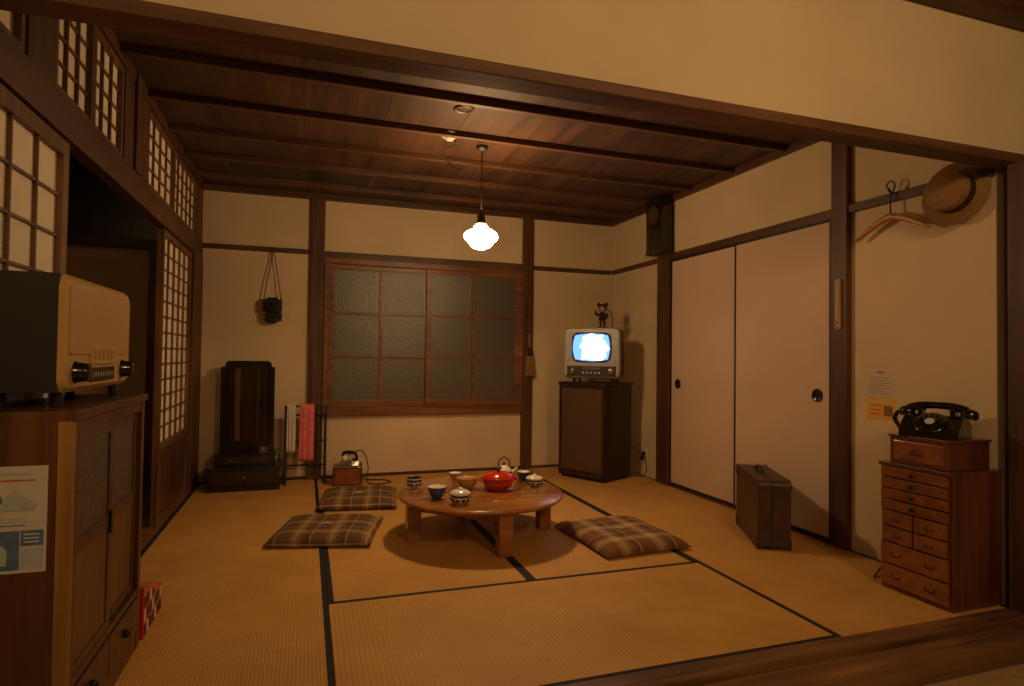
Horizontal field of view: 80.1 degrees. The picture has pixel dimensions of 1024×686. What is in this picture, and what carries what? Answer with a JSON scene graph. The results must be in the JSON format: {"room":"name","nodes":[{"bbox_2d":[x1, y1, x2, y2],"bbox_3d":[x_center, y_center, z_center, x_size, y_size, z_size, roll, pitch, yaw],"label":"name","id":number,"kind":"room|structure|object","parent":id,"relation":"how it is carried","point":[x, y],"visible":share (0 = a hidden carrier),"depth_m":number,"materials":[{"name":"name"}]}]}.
{"room":"traditional dwelling","nodes":[
{"label":"traditional dwelling","id":0,"kind":"room"},
{"bbox_2d":[69,154,91,171],"bbox_3d":[-2.161,-1.182,2.325,1.050,0.030,3.750,1,-1,-19],"label":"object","id":1,"kind":"structure","parent":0,"point":[74,164],"depth_m":3.92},
{"bbox_2d":[0,14,203,550],"bbox_3d":[-1.636,-0.052,2.483,0.128,2.210,3.750,1,-1,-19],"label":"wall","id":2,"kind":"structure","parent":0,"point":[30,76],"depth_m":2.47,"materials":[{"name":"brown wood"}]},
{"bbox_2d":[0,10,25,52],"bbox_3d":[-1.171,-0.940,1.257,0.030,0.365,0.700,1,-1,-19],"label":"window","id":3,"kind":"structure","parent":2,"relation":"in","point":[12,24],"depth_m":1.57,"materials":[{"name":"wood"}]},
{"bbox_2d":[0,83,69,403],"bbox_3d":[-1.213,0.141,1.308,0.030,1.545,1.220,1,-1,-19],"label":"shoji screen","id":4,"kind":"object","parent":2,"relation":"in","point":[34,159],"depth_m":1.68,"materials":[{"name":"white paper"}]},
{"bbox_2d":[56,19,95,125],"bbox_3d":[-1.403,-0.928,1.941,0.030,0.365,0.335,1,-1,-19],"label":"window","id":5,"kind":"structure","parent":2,"relation":"in","point":[75,71],"depth_m":1.98,"materials":[{"name":"paper"}]},
{"bbox_2d":[93,25,124,156],"bbox_3d":[-1.514,-0.922,2.270,0.030,0.365,0.350,1,-1,-19],"label":"window","id":6,"kind":"structure","parent":2,"relation":"in","point":[109,75],"depth_m":2.30,"materials":[{"name":"paper"}]},
{"bbox_2d":[67,170,157,488],"bbox_3d":[-2.715,-0.081,4.056,1.050,2.110,0.040,1,-1,-19],"label":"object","id":7,"kind":"structure","parent":2,"relation":"attached to","point":[98,215],"depth_m":4.09,"materials":[{"name":"brown wood"}]},
{"bbox_2d":[148,109,174,211],"bbox_3d":[-1.797,-0.908,3.106,0.030,0.365,0.595,1,-1,-19],"label":"window","id":8,"kind":"structure","parent":2,"relation":"in","point":[161,180],"depth_m":3.11,"materials":[{"name":"paper"}]},
{"bbox_2d":[150,228,191,526],"bbox_3d":[-1.971,0.180,3.548,0.030,1.545,0.830,1,-1,-19],"label":"door","id":9,"kind":"structure","parent":2,"relation":"in","point":[174,260],"depth_m":3.47,"materials":[{"name":"brown wood"}]},
{"bbox_2d":[174,149,196,235],"bbox_3d":[-2.008,-0.897,3.729,0.030,0.365,0.710,1,-1,-19],"label":"window","id":10,"kind":"structure","parent":2,"relation":"in","point":[185,190],"depth_m":3.76,"materials":[{"name":"paper"}]},
{"bbox_2d":[121,44,819,226],"bbox_3d":[-0.142,-1.096,3.345,3.230,0.045,3.110,1,-1,-19],"label":"ceiling beams","id":11,"kind":"structure","parent":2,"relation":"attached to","point":[778,151],"depth_m":3.49,"materials":[{"name":"brown wood"}]},
{"bbox_2d":[63,244,148,393],"bbox_3d":[-2.151,-0.112,2.310,1.100,2.110,3.750,1,-1,-19],"label":"wall","id":12,"kind":"structure","parent":0,"point":[124,270],"depth_m":4.12,"materials":[{"name":"beige paint"}]},
{"bbox_2d":[198,190,613,480],"bbox_3d":[-1.181,-0.048,4.669,4.550,2.310,0.100,1,-1,-19],"label":"wall","id":13,"kind":"structure","parent":0,"point":[234,326],"depth_m":4.66,"materials":[{"name":"beige paint"}]},
{"bbox_2d":[262,248,281,322],"bbox_3d":[-1.720,-0.415,4.384,0.132,0.549,0.108,1,-1,-19],"label":"camera","id":14,"kind":"object","parent":13,"relation":"hanging from","point":[269,304],"visible":1,"depth_m":4.37,"materials":[{"name":"leather"}]},
{"bbox_2d":[198,243,610,483],"bbox_3d":[-0.652,0.172,4.776,3.230,1.690,0.030,1,-1,-19],"label":"trim","id":15,"kind":"structure","parent":13,"relation":"attached to","point":[328,254],"depth_m":4.72,"materials":[{"name":"brown wood"}]},
{"bbox_2d":[306,199,533,479],"bbox_3d":[-0.665,-0.016,4.772,1.755,2.065,0.035,1,-1,-19],"label":"posts","id":16,"kind":"object","parent":13,"relation":"attached to","point":[318,215],"depth_m":4.51,"materials":[{"name":"brown wood"}]},
{"bbox_2d":[525,303,535,376],"bbox_3d":[0.153,-0.027,5.013,0.096,0.610,0.030,1,-1,-19],"label":"broom","id":17,"kind":"object","parent":16,"relation":"hanging from","point":[529,365],"visible":1,"depth_m":5.00,"materials":[{"name":"plant"}]},
{"bbox_2d":[322,257,523,415],"bbox_3d":[-0.658,-0.033,4.768,1.563,1.169,0.048,1,-1,-19],"label":"window","id":18,"kind":"structure","parent":13,"relation":"in","point":[399,337],"depth_m":4.75,"materials":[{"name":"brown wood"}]},
{"bbox_2d":[112,28,801,220],"bbox_3d":[-0.107,-1.143,3.352,3.500,0.050,3.120,1,-1,-19],"label":"ceiling","id":19,"kind":"structure","parent":0,"point":[159,75],"depth_m":3.28,"materials":[{"name":"brown wood"}]},
{"bbox_2d":[224,160,375,186],"bbox_3d":[-1.369,-1.113,3.991,0.920,0.010,0.360,1,-1,-19],"label":"ceiling panel","id":20,"kind":"object","parent":19,"relation":"attached to","point":[243,168],"depth_m":4.01,"materials":[{"name":"brown wood"}]},
{"bbox_2d":[442,129,464,169],"bbox_3d":[-0.319,-1.035,3.310,0.126,0.173,0.217,1,-1,3],"label":"smoke detector","id":21,"kind":"object","parent":19,"relation":"attached to","point":[449,130],"visible":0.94,"depth_m":3.26,"materials":[{"name":"white plastic"}]},
{"bbox_2d":[453,105,474,113],"bbox_3d":[-0.232,-1.125,2.940,0.104,0.008,0.104,1,-1,-19],"label":"recessed light","id":22,"kind":"object","parent":19,"relation":"in","point":[463,109],"depth_m":2.94,"materials":[{"name":"gold metal"}]},
{"bbox_2d":[464,144,497,249],"bbox_3d":[-0.168,-0.800,3.357,0.183,0.572,0.183,1,-1,4],"label":"pendant lamp","id":23,"kind":"object","parent":19,"relation":"hanging from","point":[480,237],"visible":1,"depth_m":3.31,"materials":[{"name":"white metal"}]},
{"bbox_2d":[114,466,1007,685],"bbox_3d":[-0.557,1.026,2.882,4.430,0.101,3.850,1,-1,-19],"label":"floor","id":24,"kind":"structure","parent":0,"point":[440,609],"depth_m":2.33,"materials":[{"name":"brown plant"}]},
{"bbox_2d":[0,393,147,685],"bbox_3d":[-1.162,0.547,1.597,0.233,0.787,0.643,1,-1,-19],"label":"base cabinet","id":25,"kind":"object","parent":24,"relation":"on","point":[75,621],"visible":0.99,"depth_m":1.41,"materials":[{"name":"brown wood"}]},
{"bbox_2d":[0,465,48,574],"bbox_3d":[-1.073,0.376,1.291,0.148,0.227,0.003,1,-1,-19],"label":"poster","id":26,"kind":"object","parent":25,"relation":"attached to","point":[23,489],"visible":1,"depth_m":1.30,"materials":[{"name":"white paper"}]},
{"bbox_2d":[0,270,134,407],"bbox_3d":[-1.176,-0.003,1.635,0.191,0.312,0.554,1,-1,-19],"label":"radio","id":27,"kind":"object","parent":25,"relation":"on","point":[60,333],"visible":1,"depth_m":1.40,"materials":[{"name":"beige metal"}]},
{"bbox_2d":[139,581,161,639],"bbox_3d":[-1.288,0.866,2.049,0.146,0.164,0.265,1,-1,-19],"label":"patterned box","id":28,"kind":"object","parent":24,"relation":"on","point":[150,592],"visible":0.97,"depth_m":2.02,"materials":[{"name":"red paper"}]},
{"bbox_2d":[205,361,281,492],"bbox_3d":[-1.822,0.556,4.186,0.460,0.864,0.294,1,-1,-19],"label":"mirror","id":29,"kind":"object","parent":24,"relation":"on","point":[247,398],"visible":1,"depth_m":4.21,"materials":[{"name":"black paint"}]},
{"bbox_2d":[283,405,326,485],"bbox_3d":[-1.483,0.721,4.374,0.290,0.551,0.180,1,-1,-19],"label":"towel rack","id":30,"kind":"object","parent":24,"relation":"on","point":[317,406],"visible":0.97,"depth_m":4.36,"materials":[{"name":"brown wood"}]},
{"bbox_2d":[286,404,295,452],"bbox_3d":[-1.559,0.603,4.302,0.061,0.343,0.045,1,-1,-19],"label":"towel","id":31,"kind":"object","parent":30,"relation":"hanging from","point":[291,408],"visible":1,"depth_m":4.29,"materials":[{"name":"fabric"}]},
{"bbox_2d":[299,404,313,460],"bbox_3d":[-1.460,0.635,4.335,0.100,0.403,0.045,1,-1,-19],"label":"towel","id":32,"kind":"object","parent":30,"relation":"hanging from","point":[306,427],"visible":1,"depth_m":4.32,"materials":[{"name":"fabric"}]},
{"bbox_2d":[262,513,383,547],"bbox_3d":[-0.941,0.945,3.118,0.500,0.060,0.500,1,-1,-5],"label":"floor cushion","id":33,"kind":"object","parent":24,"relation":"on","point":[342,529],"visible":1,"depth_m":2.98,"materials":[{"name":"brown fabric"}]},
{"bbox_2d":[332,463,362,485],"bbox_3d":[-1.168,0.934,4.332,0.200,0.128,0.185,1,-1,-13],"label":"wooden box","id":34,"kind":"object","parent":24,"relation":"on","point":[341,475],"visible":0.99,"depth_m":4.25,"materials":[{"name":"brown wood"}]},
{"bbox_2d":[339,450,361,465],"bbox_3d":[-1.143,0.818,4.348,0.161,0.103,0.083,1,-1,6],"label":"iron","id":35,"kind":"object","parent":34,"relation":"on","point":[345,461],"visible":1,"depth_m":4.33,"materials":[{"name":"silver metal"}]},
{"bbox_2d":[315,485,396,510],"bbox_3d":[-0.960,0.960,3.829,0.470,0.060,0.520,1,-1,-11],"label":"floor cushion","id":36,"kind":"object","parent":24,"relation":"on","point":[337,498],"visible":1,"depth_m":3.67,"materials":[{"name":"brown fabric"}]},
{"bbox_2d":[347,450,390,484],"bbox_3d":[-1.027,0.891,4.424,0.309,0.224,0.175,0,-1,33],"label":"power cord","id":37,"kind":"object","parent":24,"relation":"on","point":[366,479],"visible":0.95,"depth_m":4.40,"materials":[{"name":"black rubber"}]},
{"bbox_2d":[397,475,563,557],"bbox_3d":[-0.161,0.874,3.140,0.848,0.224,0.848,1,-1,-19],"label":"round table","id":38,"kind":"object","parent":24,"relation":"on","point":[499,507],"visible":0.77,"depth_m":2.96,"materials":[{"name":"brown wood"}]},
{"bbox_2d":[407,476,421,488],"bbox_3d":[-0.510,0.731,3.183,0.080,0.055,0.080,1,-1,-19],"label":"tea cup","id":39,"kind":"object","parent":38,"relation":"on","point":[413,482],"visible":1,"depth_m":3.16,"materials":[{"name":"ceramic"}]},
{"bbox_2d":[427,484,446,499],"bbox_3d":[-0.364,0.725,2.953,0.092,0.060,0.092,1,-1,-19],"label":"tea cup","id":40,"kind":"object","parent":38,"relation":"on","point":[436,491],"visible":1,"depth_m":2.92,"materials":[{"name":"ceramic"}]},
{"bbox_2d":[449,471,460,480],"bbox_3d":[-0.315,0.743,3.386,0.066,0.045,0.066,1,-1,-19],"label":"tea cup","id":41,"kind":"object","parent":38,"relation":"on","point":[453,475],"visible":0.84,"depth_m":3.37,"materials":[{"name":"beige ceramic"}]},
{"bbox_2d":[450,487,470,504],"bbox_3d":[-0.243,0.716,2.862,0.096,0.077,0.096,1,-1,-19],"label":"rice bowl","id":42,"kind":"object","parent":38,"relation":"on","point":[460,495],"visible":1,"depth_m":2.83,"materials":[{"name":"ceramic"}]},
{"bbox_2d":[456,476,477,489],"bbox_3d":[-0.235,0.733,3.181,0.112,0.058,0.112,1,-1,-19],"label":"bowl","id":43,"kind":"object","parent":38,"relation":"on","point":[466,482],"visible":0.94,"depth_m":3.15,"materials":[{"name":"beige ceramic"}]},
{"bbox_2d":[477,466,518,490],"bbox_3d":[-0.072,0.704,3.184,0.181,0.119,0.176,0,-1,25],"label":"enamel pot","id":44,"kind":"object","parent":38,"relation":"on","point":[494,480],"visible":1,"depth_m":3.13,"materials":[{"name":"red metal"}]},
{"bbox_2d":[498,457,517,473],"bbox_3d":[-0.040,0.710,3.488,0.116,0.122,0.099,2,-2,-39],"label":"kettle","id":45,"kind":"object","parent":38,"relation":"on","point":[504,467],"visible":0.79,"depth_m":3.47,"materials":[{"name":"ceramic"}]},
{"bbox_2d":[517,470,529,480],"bbox_3d":[0.065,0.746,3.419,0.073,0.050,0.073,1,-1,-19],"label":"tea cup","id":46,"kind":"object","parent":38,"relation":"on","point":[522,474],"visible":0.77,"depth_m":3.40,"materials":[{"name":"ceramic"}]},
{"bbox_2d":[526,474,542,486],"bbox_3d":[0.120,0.735,3.269,0.092,0.067,0.092,1,-1,-19],"label":"rice bowl","id":47,"kind":"object","parent":38,"relation":"on","point":[534,480],"visible":1,"depth_m":3.24,"materials":[{"name":"ceramic"}]},
{"bbox_2d":[558,381,632,482],"bbox_3d":[0.645,0.667,4.720,0.445,0.730,0.370,0,-2,44],"label":"base cabinet","id":48,"kind":"object","parent":24,"relation":"on","point":[595,416],"visible":1,"depth_m":4.58,"materials":[{"name":"brown wood"}]},
{"bbox_2d":[564,328,623,382],"bbox_3d":[0.642,0.094,4.701,0.429,0.414,0.341,0,-1,20],"label":"television","id":49,"kind":"object","parent":48,"relation":"on","point":[592,353],"visible":1,"depth_m":4.56,"materials":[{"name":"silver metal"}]},
{"bbox_2d":[594,303,608,327],"bbox_3d":[0.693,-0.213,4.697,0.111,0.197,0.080,0,-1,20],"label":"doll","id":50,"kind":"object","parent":49,"relation":"on","point":[602,308],"visible":0.98,"depth_m":4.68,"materials":[{"name":"black plastic"}]},
{"bbox_2d":[554,515,691,557],"bbox_3d":[0.547,0.964,3.103,0.470,0.060,0.560,1,-1,-22],"label":"floor cushion","id":51,"kind":"object","parent":24,"relation":"on","point":[616,535],"visible":1,"depth_m":2.97,"materials":[{"name":"brown fabric"}]},
{"bbox_2d":[736,463,791,550],"bbox_3d":[1.300,0.824,3.175,0.164,0.376,0.494,1,-1,8],"label":"suitcase","id":52,"kind":"object","parent":24,"relation":"on","point":[763,495],"visible":1,"depth_m":2.95,"materials":[{"name":"leather"}]},
{"bbox_2d":[879,460,1002,612],"bbox_3d":[1.679,0.739,2.408,0.296,0.510,0.298,1,-1,-19],"label":"chest","id":53,"kind":"object","parent":24,"relation":"on","point":[941,542],"visible":0.98,"depth_m":2.30,"materials":[{"name":"brown wood"}]},
{"bbox_2d":[888,433,991,471],"bbox_3d":[1.685,0.427,2.416,0.245,0.112,0.250,1,-1,-19],"label":"drawer box","id":54,"kind":"object","parent":53,"relation":"on","point":[971,453],"visible":0.92,"depth_m":2.33,"materials":[{"name":"brown wood"}]},
{"bbox_2d":[892,401,979,440],"bbox_3d":[1.669,0.303,2.436,0.206,0.134,0.306,2,-2,-41],"label":"rotary telephone","id":55,"kind":"object","parent":54,"relation":"on","point":[921,423],"visible":1,"depth_m":2.39,"materials":[{"name":"black paint"}]},
{"bbox_2d":[143,0,1023,153],"bbox_3d":[-0.038,-0.153,1.684,9.000,2.420,0.050,1,-1,-19],"label":"wall","id":56,"kind":"structure","parent":0,"point":[910,67],"depth_m":1.95,"materials":[{"name":"paint"}]},
{"bbox_2d":[0,0,1023,170],"bbox_3d":[0.306,-0.727,1.794,4.100,0.036,0.087,1,-1,-19],"label":"trim header","id":57,"kind":"object","parent":56,"relation":"attached to","point":[142,16],"depth_m":1.63,"materials":[{"name":"brown wood"}]},
{"bbox_2d":[560,607,1023,685],"bbox_3d":[0.311,1.008,1.673,4.100,0.106,0.164,1,-1,-19],"label":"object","id":58,"kind":"structure","parent":56,"relation":"attached to","point":[923,653],"depth_m":1.92,"materials":[{"name":"brown wood"}]},
{"bbox_2d":[613,141,1008,606],"bbox_3d":[1.423,-0.032,3.851,0.100,2.310,3.118,1,-1,-19],"label":"wall","id":59,"kind":"structure","parent":0,"point":[930,305],"depth_m":2.83,"materials":[{"name":"beige paint"}]},
{"bbox_2d":[640,447,646,462],"bbox_3d":[1.027,0.874,4.767,0.028,0.115,0.075,1,-1,-19],"label":"wall outlet","id":60,"kind":"object","parent":59,"relation":"attached to","point":[643,449],"visible":1,"depth_m":4.75,"materials":[{"name":"white plastic"}]},
{"bbox_2d":[600,309,646,475],"bbox_3d":[0.898,0.368,4.967,0.132,1.340,0.613,1,-1,-20],"label":"cord","id":61,"kind":"object","parent":60,"relation":"attached to","point":[607,309],"visible":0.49,"depth_m":4.84,"materials":[{"name":"black rubber"}]},
{"bbox_2d":[645,196,673,256],"bbox_3d":[1.082,-0.854,4.499,0.102,0.400,0.230,1,-1,-19],"label":"wall clock","id":62,"kind":"object","parent":59,"relation":"attached to","point":[658,210],"visible":1,"depth_m":4.42,"materials":[{"name":"black paint"}]},
{"bbox_2d":[670,244,734,505],"bbox_3d":[1.273,0.202,4.085,0.022,1.618,0.728,1,-1,-19],"label":"door","id":63,"kind":"structure","parent":59,"relation":"in","point":[702,284],"depth_m":4.07,"materials":[{"name":"paper"}]},
{"bbox_2d":[656,143,851,550],"bbox_3d":[1.375,-0.011,3.781,0.035,2.065,1.700,1,-1,-19],"label":"posts","id":64,"kind":"object","parent":59,"relation":"attached to","point":[841,155],"depth_m":3.02,"materials":[{"name":"brown wood"}]},
{"bbox_2d":[834,279,841,328],"bbox_3d":[1.609,-0.193,3.014,0.018,0.250,0.036,1,-1,-19],"label":"thermometer","id":65,"kind":"object","parent":64,"relation":"attached to","point":[838,282],"visible":1,"depth_m":3.01,"materials":[{"name":"brown wood"}]},
{"bbox_2d":[733,219,830,541],"bbox_3d":[1.491,0.189,3.409,0.022,1.618,0.732,1,-1,-19],"label":"door","id":66,"kind":"structure","parent":59,"relation":"in","point":[782,280],"depth_m":3.33,"materials":[{"name":"paper"}]},
{"bbox_2d":[612,167,994,544],"bbox_3d":[1.363,0.179,3.812,0.030,1.685,3.087,1,-1,-19],"label":"trim","id":67,"kind":"structure","parent":59,"relation":"attached to","point":[915,191],"depth_m":3.35,"materials":[{"name":"brown wood"}]},
{"bbox_2d":[867,368,895,419],"bbox_3d":[1.710,0.236,2.823,0.004,0.233,0.150,1,-1,-19],"label":"poster","id":68,"kind":"object","parent":59,"relation":"attached to","point":[880,382],"visible":0.98,"depth_m":2.82,"materials":[{"name":"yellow paper"}]},
{"bbox_2d":[855,180,930,242],"bbox_3d":[1.709,-0.608,2.748,0.038,0.252,0.369,1,-1,-19],"label":"hanger","id":69,"kind":"object","parent":59,"relation":"attached to","point":[891,216],"visible":1,"depth_m":2.74,"materials":[{"name":"wood"}]},
{"bbox_2d":[922,163,990,225],"bbox_3d":[1.777,-0.611,2.475,0.105,0.263,0.263,1,-1,-19],"label":"hat","id":70,"kind":"object","parent":59,"relation":"hanging from","point":[956,192],"visible":0.97,"depth_m":2.44,"materials":[{"name":"brown wicker"}]},
{"bbox_2d":[1007,160,1023,612],"bbox_3d":[1.939,0.157,2.282,0.140,1.664,0.065,1,-1,-19],"label":"trim post corner","id":71,"kind":"object","parent":59,"relation":"attached to","point":[1015,171],"depth_m":2.26,"materials":[{"name":"brown wood"}]},
{"bbox_2d":[926,664,1023,685],"bbox_3d":[0.713,1.046,-0.612,9.000,0.060,4.419,1,-1,-19],"label":"floor","id":72,"kind":"structure","parent":0,"point":[1014,675],"depth_m":1.96,"materials":[{"name":"brown wood"}]},
{"bbox_3d":[0.716,-1.412,-0.472,9.000,0.060,4.600,1,-1,-19],"label":"ceiling","id":73,"kind":"structure","parent":0,"visible":0},
{"bbox_2d":[911,0,1023,30],"bbox_3d":[-0.002,-1.294,1.645,9.000,0.099,0.075,1,-1,-19],"label":"beam","id":74,"kind":"structure","parent":73,"relation":"attached to","point":[1010,13],"depth_m":2.22,"materials":[{"name":"brown wood"}]}
]}

